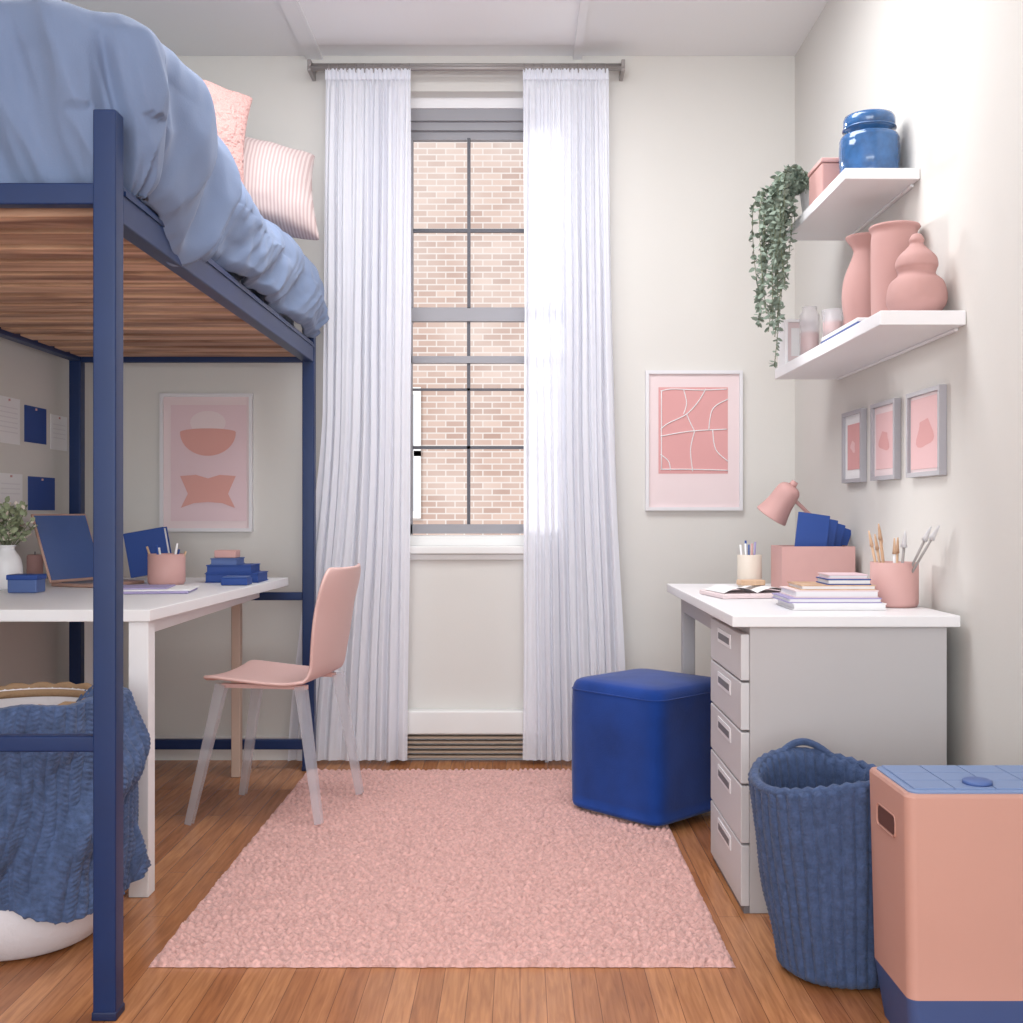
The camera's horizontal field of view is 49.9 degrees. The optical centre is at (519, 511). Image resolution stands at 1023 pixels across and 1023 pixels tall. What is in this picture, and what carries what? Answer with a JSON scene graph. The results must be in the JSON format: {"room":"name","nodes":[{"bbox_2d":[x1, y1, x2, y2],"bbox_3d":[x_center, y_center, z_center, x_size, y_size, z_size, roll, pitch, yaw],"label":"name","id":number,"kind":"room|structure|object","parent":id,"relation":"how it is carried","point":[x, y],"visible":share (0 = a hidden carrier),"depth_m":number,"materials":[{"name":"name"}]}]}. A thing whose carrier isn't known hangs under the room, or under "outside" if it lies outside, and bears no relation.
{"room":"bedroom","nodes":[
{"label":"bedroom","id":0,"kind":"room"},
{"bbox_2d":[0,337,68,685],"bbox_3d":[-1.940,-0.440,1.530,0.120,2.980,6.260,0,0,0],"label":"wall","id":1,"kind":"structure","parent":0,"point":[30,652],"depth_m":4.26,"materials":[{"name":"paint"}]},
{"bbox_2d":[0,395,19,444],"bbox_3d":[-1.876,-0.335,4.040,0.006,0.170,0.180,0,0,0],"label":"paper","id":2,"kind":"object","parent":1,"relation":"attached to","point":[9,407],"visible":1,"depth_m":4.04,"materials":[{"name":"white paper"}]},
{"bbox_2d":[0,473,21,503],"bbox_3d":[-1.876,-0.085,4.055,0.006,0.110,0.190,0,0,0],"label":"paper","id":3,"kind":"object","parent":1,"relation":"attached to","point":[10,484],"visible":0.95,"depth_m":4.06,"materials":[{"name":"white paper"}]},
{"bbox_2d":[24,405,45,444],"bbox_3d":[-1.876,-0.335,4.265,0.006,0.140,0.190,0,0,0],"label":"card","id":4,"kind":"object","parent":1,"relation":"attached to","point":[34,417],"visible":1,"depth_m":4.25,"materials":[{"name":"blue paper"}]},
{"bbox_2d":[28,476,54,509],"bbox_3d":[-1.876,-0.070,4.320,0.006,0.130,0.240,0,0,0],"label":"card","id":5,"kind":"object","parent":1,"relation":"attached to","point":[41,490],"visible":1,"depth_m":4.32,"materials":[{"name":"blue paper"}]},
{"bbox_2d":[50,414,66,450],"bbox_3d":[-1.876,-0.320,4.480,0.006,0.140,0.160,0,0,0],"label":"paper","id":6,"kind":"object","parent":1,"relation":"attached to","point":[58,424],"visible":1,"depth_m":4.47,"materials":[{"name":"white paper"}]},
{"bbox_2d":[85,56,794,735],"bbox_3d":[-0.357,-0.440,4.800,3.285,2.980,0.280,0,0,0],"label":"wall","id":7,"kind":"structure","parent":0,"point":[693,139],"depth_m":4.66,"materials":[{"name":"paint"}]},
{"bbox_2d":[159,393,252,531],"bbox_3d":[-1.325,-0.206,4.649,0.390,0.583,0.021,0,0,0],"label":"poster","id":8,"kind":"object","parent":7,"relation":"attached to","point":[206,439],"visible":0.94,"depth_m":4.65,"materials":[{"name":"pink paper"}]},
{"bbox_2d":[155,736,562,759],"bbox_3d":[-0.357,1.000,4.653,3.045,0.100,0.014,0,0,0],"label":"baseboard","id":9,"kind":"structure","parent":7,"relation":"attached to","point":[159,754],"depth_m":4.65,"materials":[{"name":"white"}]},
{"bbox_2d":[307,59,624,80],"bbox_3d":[-0.223,-1.839,4.599,1.315,0.062,0.123,0,0,0],"label":"curtain rod","id":10,"kind":"object","parent":7,"relation":"attached to","point":[312,68],"visible":1,"depth_m":4.55,"materials":[{"name":"silver metal"}]},
{"bbox_2d":[288,68,410,760],"bbox_3d":[-0.705,-0.400,4.559,0.508,2.860,0.052,0,0,0],"label":"curtain","id":11,"kind":"object","parent":10,"relation":"hanging from","point":[363,487],"visible":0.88,"depth_m":4.55,"materials":[{"name":"fabric"}]},
{"bbox_2d":[523,68,624,760],"bbox_3d":[0.229,-0.400,4.557,0.436,2.860,0.044,0,0,0],"label":"curtain","id":12,"kind":"object","parent":10,"relation":"hanging from","point":[573,616],"visible":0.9,"depth_m":4.55,"materials":[{"name":"fabric"}]},
{"bbox_2d":[411,109,522,141],"bbox_3d":[-0.220,-1.675,4.775,0.516,0.120,0.070,0,0,0],"label":"window frame","id":13,"kind":"structure","parent":7,"relation":"attached to","point":[427,125],"depth_m":4.76,"materials":[{"name":"grey"}]},
{"bbox_2d":[411,98,522,108],"bbox_3d":[-0.220,-1.758,4.760,0.600,0.045,0.060,0,0,0],"label":"window trim","id":14,"kind":"structure","parent":7,"relation":"in","point":[416,103],"depth_m":4.73,"materials":[{"name":"white laminate"}]},
{"bbox_2d":[410,535,523,544],"bbox_3d":[-0.220,0.128,4.830,0.600,0.045,0.220,0,0,0],"label":"window sill","id":15,"kind":"structure","parent":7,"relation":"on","point":[414,539],"depth_m":4.72,"materials":[{"name":"white"}]},
{"bbox_2d":[410,545,523,553],"bbox_3d":[-0.220,0.163,4.673,0.680,0.035,0.095,0,0,0],"label":"sill","id":16,"kind":"structure","parent":7,"relation":"attached to","point":[414,549],"depth_m":4.62,"materials":[{"name":"white"}]},
{"bbox_2d":[410,554,523,559],"bbox_3d":[-0.220,0.193,4.654,0.640,0.025,0.012,0,0,0],"label":"apron","id":17,"kind":"object","parent":7,"relation":"attached to","point":[412,556],"visible":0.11,"depth_m":4.65,"materials":[{"name":"white wood"}]},
{"bbox_2d":[386,709,548,761],"bbox_3d":[-0.220,0.943,4.633,0.680,0.215,0.055,0,0,0],"label":"baseboard heater","id":18,"kind":"object","parent":7,"relation":"attached to","point":[433,734],"visible":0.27,"depth_m":4.61,"materials":[{"name":"white metal"}]},
{"bbox_2d":[410,138,524,534],"bbox_3d":[-0.220,-0.760,4.768,0.516,1.720,0.065,0,0,0],"label":"window","id":19,"kind":"structure","parent":7,"relation":"in","point":[417,314],"depth_m":4.74,"materials":[{"name":"grey metal"}]},
{"bbox_2d":[645,370,742,510],"bbox_3d":[0.735,-0.299,4.649,0.410,0.591,0.021,0,0,0],"label":"poster","id":20,"kind":"object","parent":7,"relation":"attached to","point":[694,418],"visible":1,"depth_m":4.65,"materials":[{"name":"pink paper"}]},
{"bbox_2d":[0,760,889,1022],"bbox_3d":[-0.357,1.090,1.590,3.285,0.080,6.380,0,0,0],"label":"floor","id":21,"kind":"structure","parent":0,"point":[205,816],"depth_m":2.46,"materials":[{"name":"brown wood"}]},
{"bbox_2d":[0,682,92,960],"bbox_3d":[-1.235,0.750,2.720,0.466,0.601,0.466,0,0,0],"label":"storage basket","id":22,"kind":"object","parent":21,"relation":"on","point":[20,938],"visible":0.19,"depth_m":2.59,"materials":[{"name":"white"}]},
{"bbox_2d":[0,685,150,924],"bbox_3d":[-1.230,0.692,2.678,0.624,0.505,0.514,0,0,-12],"label":"knit throw","id":23,"kind":"object","parent":22,"relation":"in","point":[46,798],"visible":0.63,"depth_m":2.51,"materials":[{"name":"fabric"}]},
{"bbox_2d":[0,577,287,896],"bbox_3d":[-1.395,0.657,3.695,0.930,0.785,1.450,0,0,0],"label":"desk","id":24,"kind":"object","parent":21,"relation":"on","point":[146,614],"visible":0.73,"depth_m":3.13,"materials":[{"name":"white laminate"}]},
{"bbox_2d":[0,496,37,589],"bbox_3d":[-1.748,0.106,3.730,0.195,0.320,0.200,0,0,0],"label":"flower vase","id":25,"kind":"object","parent":24,"relation":"on","point":[11,526],"visible":0.91,"depth_m":3.71,"materials":[{"name":"white ceramic"}]},
{"bbox_2d":[6,574,46,592],"bbox_3d":[-1.613,0.234,3.595,0.101,0.059,0.076,0,0,0],"label":"box","id":26,"kind":"object","parent":24,"relation":"on","point":[17,583],"visible":1,"depth_m":3.56,"materials":[{"name":"blue cardboard"}]},
{"bbox_2d":[27,552,42,573],"bbox_3d":[-1.790,0.206,4.060,0.056,0.116,0.056,0,0,0],"label":"candle","id":27,"kind":"object","parent":24,"relation":"on","point":[34,561],"visible":0.62,"depth_m":4.04,"materials":[{"name":"pink wax"}]},
{"bbox_2d":[31,514,143,587],"bbox_3d":[-1.560,0.136,3.976,0.285,0.255,0.260,0,0,22],"label":"laptop","id":28,"kind":"object","parent":24,"relation":"on","point":[65,541],"visible":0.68,"depth_m":3.99,"materials":[{"name":"blue metal"}]},
{"bbox_2d":[123,527,171,577],"bbox_3d":[-1.448,0.159,4.293,0.187,0.199,0.045,0,0,0],"label":"book","id":29,"kind":"object","parent":24,"relation":"on","point":[136,543],"visible":0.75,"depth_m":4.27,"materials":[{"name":"blue paper"}]},
{"bbox_2d":[123,584,198,593],"bbox_3d":[-1.207,0.255,3.619,0.265,0.018,0.200,0,0,-8],"label":"notebook","id":30,"kind":"object","parent":24,"relation":"on","point":[162,588],"visible":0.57,"depth_m":3.54,"materials":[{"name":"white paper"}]},
{"bbox_2d":[146,543,186,584],"bbox_3d":[-1.285,0.189,4.000,0.132,0.150,0.132,0,0,45],"label":"pencil cup","id":31,"kind":"object","parent":24,"relation":"on","point":[163,568],"visible":0.9,"depth_m":3.95,"materials":[{"name":"pink ceramic"}]},
{"bbox_2d":[205,550,267,582],"bbox_3d":[-1.070,0.204,4.160,0.200,0.119,0.160,0,0,0],"label":"book stack","id":32,"kind":"object","parent":24,"relation":"on","point":[225,562],"visible":0.98,"depth_m":4.08,"materials":[{"name":"blue paper"}]},
{"bbox_2d":[210,557,244,558],"bbox_3d":[-1.100,0.176,4.140,0.100,0.004,0.120,0,0,0],"label":"book","id":33,"kind":"object","parent":32,"relation":"on","point":[215,557],"depth_m":4.10,"materials":[{"name":"blue paper"}]},
{"bbox_2d":[210,563,244,564],"bbox_3d":[-1.100,0.197,4.140,0.100,0.004,0.120,0,0,0],"label":"book","id":34,"kind":"object","parent":32,"relation":"on","point":[211,563],"depth_m":4.08,"materials":[{"name":"blue paper"}]},
{"bbox_2d":[211,558,243,563],"bbox_3d":[-1.100,0.186,4.140,0.094,0.017,0.114,0,0,0],"label":"book","id":35,"kind":"object","parent":32,"relation":"on","point":[213,560],"depth_m":4.08,"materials":[{"name":"blue paper"}]},
{"bbox_2d":[206,563,260,565],"bbox_3d":[-1.080,0.201,4.150,0.170,0.004,0.140,0,0,0],"label":"book","id":36,"kind":"object","parent":32,"relation":"on","point":[212,564],"depth_m":4.08,"materials":[{"name":"blue paper"}]},
{"bbox_2d":[206,570,260,572],"bbox_3d":[-1.080,0.227,4.150,0.170,0.004,0.140,0,0,0],"label":"book","id":37,"kind":"object","parent":32,"relation":"on","point":[208,571],"depth_m":4.08,"materials":[{"name":"blue paper"}]},
{"bbox_2d":[207,565,259,571],"bbox_3d":[-1.080,0.214,4.150,0.164,0.022,0.134,0,0,0],"label":"book","id":38,"kind":"object","parent":32,"relation":"on","point":[210,568],"depth_m":4.08,"materials":[{"name":"blue paper"}]},
{"bbox_2d":[205,571,267,573],"bbox_3d":[-1.070,0.231,4.160,0.200,0.004,0.160,0,0,0],"label":"book","id":39,"kind":"object","parent":32,"relation":"on","point":[208,572],"depth_m":4.08,"materials":[{"name":"blue paper"}]},
{"bbox_2d":[205,579,267,582],"bbox_3d":[-1.070,0.262,4.160,0.200,0.004,0.160,0,0,0],"label":"book","id":40,"kind":"object","parent":32,"relation":"on","point":[207,580],"depth_m":4.08,"materials":[{"name":"blue paper"}]},
{"bbox_2d":[206,572,266,581],"bbox_3d":[-1.070,0.246,4.160,0.194,0.027,0.154,0,0,0],"label":"book","id":41,"kind":"object","parent":32,"relation":"on","point":[210,576],"depth_m":4.08,"materials":[{"name":"blue paper"}]},
{"bbox_2d":[221,576,251,584],"bbox_3d":[-1.022,0.248,3.970,0.095,0.031,0.080,0,0,0],"label":"box","id":42,"kind":"object","parent":24,"relation":"on","point":[225,580],"visible":1,"depth_m":3.93,"materials":[{"name":"blue"}]},
{"bbox_2d":[0,109,316,1020],"bbox_3d":[-1.329,0.110,3.380,0.995,1.880,2.232,0,0,0],"label":"bed","id":43,"kind":"object","parent":21,"relation":"on","point":[86,276],"visible":0.89,"depth_m":2.62,"materials":[{"name":"blue paint"}]},
{"bbox_2d":[145,204,293,325],"bbox_3d":[-1.345,-0.781,3.415,0.890,0.178,2.030,0,0,0],"label":"mattress","id":44,"kind":"object","parent":43,"relation":"on","point":[236,276],"visible":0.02,"depth_m":3.74,"materials":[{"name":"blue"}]},
{"bbox_2d":[0,0,328,337],"bbox_3d":[-1.279,-0.882,3.366,1.112,0.564,2.197,0,0,0],"label":"duvet","id":45,"kind":"object","parent":44,"relation":"on","point":[61,61],"visible":0.8,"depth_m":2.36,"materials":[{"name":"blue fabric"}]},
{"bbox_2d":[202,79,252,183],"bbox_3d":[-1.159,-1.320,3.799,0.528,0.507,0.243,0,0,-32],"label":"throw pillow","id":46,"kind":"object","parent":45,"relation":"on","point":[232,108],"visible":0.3,"depth_m":3.83,"materials":[{"name":"pink fabric"}]},
{"bbox_2d":[244,137,318,239],"bbox_3d":[-1.010,-1.235,4.151,0.514,0.405,0.285,0,0,-22],"label":"striped pillow","id":47,"kind":"object","parent":45,"relation":"on","point":[277,177],"visible":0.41,"depth_m":4.09,"materials":[{"name":"fabric"}]},
{"bbox_2d":[203,563,360,689],"bbox_3d":[-0.834,0.620,3.851,0.522,0.867,0.424,0,0,9],"label":"shell chair","id":48,"kind":"object","parent":21,"relation":"on","point":[333,611],"visible":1,"depth_m":3.74,"materials":[{"name":"pink plastic"}]},
{"bbox_2d":[149,768,735,967],"bbox_3d":[-0.180,1.037,3.475,1.354,0.026,1.895,0,0,0],"label":"area rug","id":49,"kind":"object","parent":21,"relation":"on","point":[357,868],"visible":0.94,"depth_m":3.05,"materials":[{"name":"pink carpet"}]},
{"bbox_2d":[572,669,712,825],"bbox_3d":[0.450,0.800,3.840,0.413,0.454,0.414,0,0,-44],"label":"pouf","id":50,"kind":"object","parent":49,"relation":"on","point":[641,738],"visible":0.88,"depth_m":3.67,"materials":[{"name":"blue fabric"}]},
{"bbox_2d":[667,584,959,912],"bbox_3d":[0.846,0.660,3.485,0.592,0.780,1.270,0,0,0],"label":"table","id":51,"kind":"object","parent":21,"relation":"on","point":[870,686],"visible":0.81,"depth_m":2.87,"materials":[{"name":"white laminate"}]},
{"bbox_2d":[699,579,780,598],"bbox_3d":[0.728,0.244,3.511,0.250,0.050,0.220,0,0,-10],"label":"books","id":52,"kind":"object","parent":51,"relation":"on","point":[752,588],"visible":0.94,"depth_m":3.48,"materials":[{"name":"white paper"}]},
{"bbox_2d":[737,540,761,586],"bbox_3d":[0.820,0.186,3.930,0.086,0.165,0.086,0,0,0],"label":"pencil cup","id":53,"kind":"object","parent":51,"relation":"on","point":[749,566],"visible":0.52,"depth_m":3.90,"materials":[{"name":"beige ceramic"}]},
{"bbox_2d":[771,512,854,587],"bbox_3d":[1.030,0.135,3.820,0.280,0.268,0.160,0,0,0],"label":"storage box","id":54,"kind":"object","parent":51,"relation":"on","point":[821,543],"visible":0.78,"depth_m":3.74,"materials":[{"name":"pink cardboard"}]},
{"bbox_2d":[794,512,829,545],"bbox_3d":[0.997,0.129,3.777,0.142,0.256,0.033,0,0,0],"label":"notebook","id":55,"kind":"object","parent":54,"relation":"on","point":[812,529],"depth_m":3.78,"materials":[{"name":"blue paper"}]},
{"bbox_2d":[827,519,837,545],"bbox_3d":[1.026,0.135,3.806,0.156,0.251,0.032,0,0,0],"label":"notebook","id":56,"kind":"object","parent":54,"relation":"on","point":[832,525],"depth_m":3.81,"materials":[{"name":"blue paper"}]},
{"bbox_2d":[772,572,886,609],"bbox_3d":[0.868,0.222,3.105,0.265,0.094,0.210,0,0,0],"label":"book stack","id":57,"kind":"object","parent":51,"relation":"on","point":[832,590],"visible":1,"depth_m":3.02,"materials":[{"name":"white paper"}]},
{"bbox_2d":[868,524,939,607],"bbox_3d":[1.066,0.152,3.087,0.142,0.235,0.219,0,0,0],"label":"cup","id":58,"kind":"object","parent":51,"relation":"on","point":[897,582],"visible":0.96,"depth_m":3.07,"materials":[{"name":"pink ceramic"},{"name":"light wood"},{"name":"brushed metal"}]},
{"bbox_2d":[748,738,879,989],"bbox_3d":[0.717,0.802,2.529,0.371,0.488,0.372,0,0,0],"label":"laundry basket","id":59,"kind":"object","parent":21,"relation":"on","point":[811,810],"visible":0.7,"depth_m":2.39,"materials":[{"name":"blue fabric"}]},
{"bbox_2d":[869,765,1022,1022],"bbox_3d":[0.918,0.788,2.220,0.363,0.524,0.240,0,0,0],"label":"storage bin","id":60,"kind":"object","parent":21,"relation":"on","point":[947,840],"visible":1,"depth_m":2.11,"materials":[{"name":"pink plastic"}]},
{"bbox_2d":[62,0,827,55],"bbox_3d":[-0.357,-1.980,1.705,3.285,0.100,6.610,0,0,0],"label":"ceiling","id":61,"kind":"structure","parent":0,"point":[185,27],"depth_m":4.41,"materials":[{"name":"white paint"}]},
{"bbox_2d":[278,0,322,59],"bbox_3d":[-0.870,-1.922,1.530,0.070,0.016,6.260,0,0,0],"label":"trim","id":62,"kind":"structure","parent":61,"relation":"attached to","point":[292,9],"depth_m":4.37,"materials":[{"name":"white paint"}]},
{"bbox_2d":[298,0,579,44],"bbox_3d":[-0.305,-1.928,1.470,1.060,0.004,6.140,0,0,0],"label":"ceiling panel","id":63,"kind":"object","parent":61,"relation":"attached to","point":[331,22],"depth_m":4.33,"materials":[{"name":"white paint"}]},
{"bbox_2d":[573,0,588,59],"bbox_3d":[0.242,-1.922,1.530,0.035,0.016,6.260,0,0,0],"label":"trim","id":64,"kind":"structure","parent":61,"relation":"attached to","point":[583,4],"depth_m":4.37,"materials":[{"name":"white paint"}]},
{"bbox_2d":[757,480,809,525],"bbox_3d":[0.962,0.078,3.984,0.209,0.383,0.142,0,0,0],"label":"desk lamp","id":65,"kind":"object","parent":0,"point":[778,506],"depth_m":3.93,"materials":[{"name":"pink metal"}]},
{"bbox_2d":[834,524,844,545],"bbox_3d":[1.055,0.142,3.836,0.166,0.245,0.031,0,0,0],"label":"notebook","id":66,"kind":"object","parent":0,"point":[839,529],"depth_m":3.84,"materials":[{"name":"blue paper"}]},
{"bbox_2d":[841,528,850,545],"bbox_3d":[1.082,0.149,3.865,0.175,0.238,0.030,0,0,0],"label":"notebook","id":67,"kind":"object","parent":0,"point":[845,533],"depth_m":3.87,"materials":[{"name":"blue paper"}]},
{"bbox_2d":[795,0,1022,765],"bbox_3d":[1.225,-0.440,1.530,0.120,2.980,6.260,0,0,0],"label":"wall","id":68,"kind":"structure","parent":0,"point":[949,72],"depth_m":2.97,"materials":[{"name":"paint"}]},
{"bbox_2d":[786,168,919,240],"bbox_3d":[1.055,-0.980,3.565,0.220,0.041,0.730,0,0,0],"label":"wall shelf","id":69,"kind":"object","parent":68,"relation":"attached to","point":[855,197],"visible":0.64,"depth_m":3.44,"materials":[{"name":"white laminate"}]},
{"bbox_2d":[748,164,809,367],"bbox_3d":[0.943,-0.841,3.779,0.301,0.679,0.302,0,0,0],"label":"trailing plant","id":70,"kind":"object","parent":69,"relation":"on","point":[789,183],"visible":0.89,"depth_m":3.73,"materials":[{"name":"green plant"}]},
{"bbox_2d":[808,158,838,205],"bbox_3d":[1.012,-1.060,3.560,0.121,0.120,0.166,0,0,0],"label":"planter box","id":71,"kind":"object","parent":69,"relation":"on","point":[825,170],"visible":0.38,"depth_m":3.48,"materials":[{"name":"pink ceramic"}]},
{"bbox_2d":[839,109,899,173],"bbox_3d":[1.062,-1.100,3.345,0.179,0.201,0.179,0,0,0],"label":"glass jar","id":72,"kind":"object","parent":69,"relation":"on","point":[870,139],"visible":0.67,"depth_m":3.27,"materials":[{"name":"blue glass"}]},
{"bbox_2d":[842,408,866,482],"bbox_3d":[1.153,-0.224,3.800,0.021,0.247,0.220,0,0,0],"label":"picture frame","id":73,"kind":"object","parent":68,"relation":"attached to","point":[854,423],"visible":1,"depth_m":3.78,"materials":[{"name":"silver metal"}]},
{"bbox_2d":[848,423,859,469],"bbox_3d":[1.152,-0.224,3.800,0.002,0.157,0.130,0,0,0],"label":"print","id":74,"kind":"object","parent":73,"relation":"attached to","point":[853,428],"depth_m":3.79,"materials":[{"name":"pink paper"}]},
{"bbox_2d":[775,310,965,379],"bbox_3d":[1.052,-0.502,3.465,0.224,0.046,1.190,0,0,0],"label":"wall shelf","id":75,"kind":"object","parent":68,"relation":"attached to","point":[885,335],"visible":1,"depth_m":3.20,"materials":[{"name":"white laminate"}]},
{"bbox_2d":[778,319,815,367],"bbox_3d":[1.000,-0.606,3.975,0.110,0.160,0.110,0,0,0],"label":"picture frame","id":76,"kind":"object","parent":75,"relation":"on","point":[790,345],"visible":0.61,"depth_m":3.93,"materials":[{"name":"white laminate"}]},
{"bbox_2d":[791,328,807,355],"bbox_3d":[1.000,-0.606,3.934,0.060,0.100,0.002,0,0,0],"label":"print","id":77,"kind":"object","parent":76,"relation":"attached to","point":[795,332],"depth_m":3.93,"materials":[{"name":"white paper"}]},
{"bbox_2d":[788,323,811,360],"bbox_3d":[1.000,-0.606,3.982,0.090,0.140,0.095,0,0,0],"label":"photo","id":78,"kind":"object","parent":76,"relation":"attached to","point":[795,330],"depth_m":3.93,"materials":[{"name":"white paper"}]},
{"bbox_2d":[801,332,817,354],"bbox_3d":[1.000,-0.616,3.800,0.068,0.180,0.068,0,0,0],"label":"candle","id":79,"kind":"object","parent":75,"relation":"on","point":[809,340],"visible":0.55,"depth_m":3.77,"materials":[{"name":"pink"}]},
{"bbox_2d":[823,321,842,335],"bbox_3d":[1.035,-0.596,3.640,0.072,0.140,0.072,0,0,0],"label":"candle","id":80,"kind":"object","parent":75,"relation":"on","point":[828,326],"visible":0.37,"depth_m":3.62,"materials":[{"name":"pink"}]},
{"bbox_2d":[820,317,867,343],"bbox_3d":[0.970,-0.537,3.290,0.040,0.022,0.380,0,0,0],"label":"notebook","id":81,"kind":"object","parent":75,"relation":"on","point":[858,319],"visible":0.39,"depth_m":3.24,"materials":[{"name":"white paper"}]},
{"bbox_2d":[842,232,870,323],"bbox_3d":[1.078,-0.690,3.430,0.144,0.334,0.144,0,0,0],"label":"vase","id":82,"kind":"object","parent":75,"relation":"on","point":[856,288],"visible":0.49,"depth_m":3.39,"materials":[{"name":"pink ceramic"}]},
{"bbox_2d":[869,220,920,315],"bbox_3d":[1.086,-0.675,3.190,0.144,0.303,0.144,0,0,0],"label":"vase","id":83,"kind":"object","parent":75,"relation":"on","point":[889,239],"visible":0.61,"depth_m":3.14,"materials":[{"name":"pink ceramic"}]},
{"bbox_2d":[886,233,947,309],"bbox_3d":[1.078,-0.640,2.990,0.159,0.232,0.159,0,0,0],"label":"vase","id":84,"kind":"object","parent":75,"relation":"on","point":[917,285],"visible":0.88,"depth_m":2.94,"materials":[{"name":"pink ceramic"}]},
{"bbox_2d":[870,398,900,480],"bbox_3d":[1.153,-0.224,3.475,0.021,0.247,0.230,0,0,0],"label":"picture frame","id":85,"kind":"object","parent":68,"relation":"attached to","point":[885,416],"visible":1,"depth_m":3.46,"materials":[{"name":"silver metal"}]},
{"bbox_2d":[876,411,892,469],"bbox_3d":[1.152,-0.224,3.475,0.002,0.177,0.160,0,0,0],"label":"print","id":86,"kind":"object","parent":85,"relation":"attached to","point":[884,419],"depth_m":3.47,"materials":[{"name":"pink paper"}]},
{"bbox_2d":[906,384,946,477],"bbox_3d":[1.153,-0.224,3.130,0.021,0.247,0.260,0,0,0],"label":"picture frame","id":87,"kind":"object","parent":68,"relation":"attached to","point":[926,409],"visible":1,"depth_m":3.11,"materials":[{"name":"pink paper"}]},
{"bbox_2d":[911,394,936,469],"bbox_3d":[1.152,-0.224,3.130,0.002,0.203,0.216,0,0,0],"label":"print","id":88,"kind":"object","parent":87,"relation":"attached to","point":[923,406],"depth_m":3.14,"materials":[{"name":"pink paper"}]},
{"label":"outside","id":89,"kind":"structure","parent":0,"visible":0},
{"bbox_2d":[413,142,524,534],"bbox_3d":[2.350,-0.450,8.150,9.300,15.000,0.300,0,0,0],"label":"facade","id":90,"kind":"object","parent":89,"point":[440,168],"visible":0.02,"depth_m":8.00,"materials":[{"name":"brick"}]},
{"bbox_2d":[413,387,420,517],"bbox_3d":[-1.010,-0.425,7.980,0.580,0.950,0.040,0,0,0],"label":"window","id":91,"kind":"structure","parent":90,"relation":"attached to","point":[417,394],"depth_m":7.96,"materials":[{"name":"white"}]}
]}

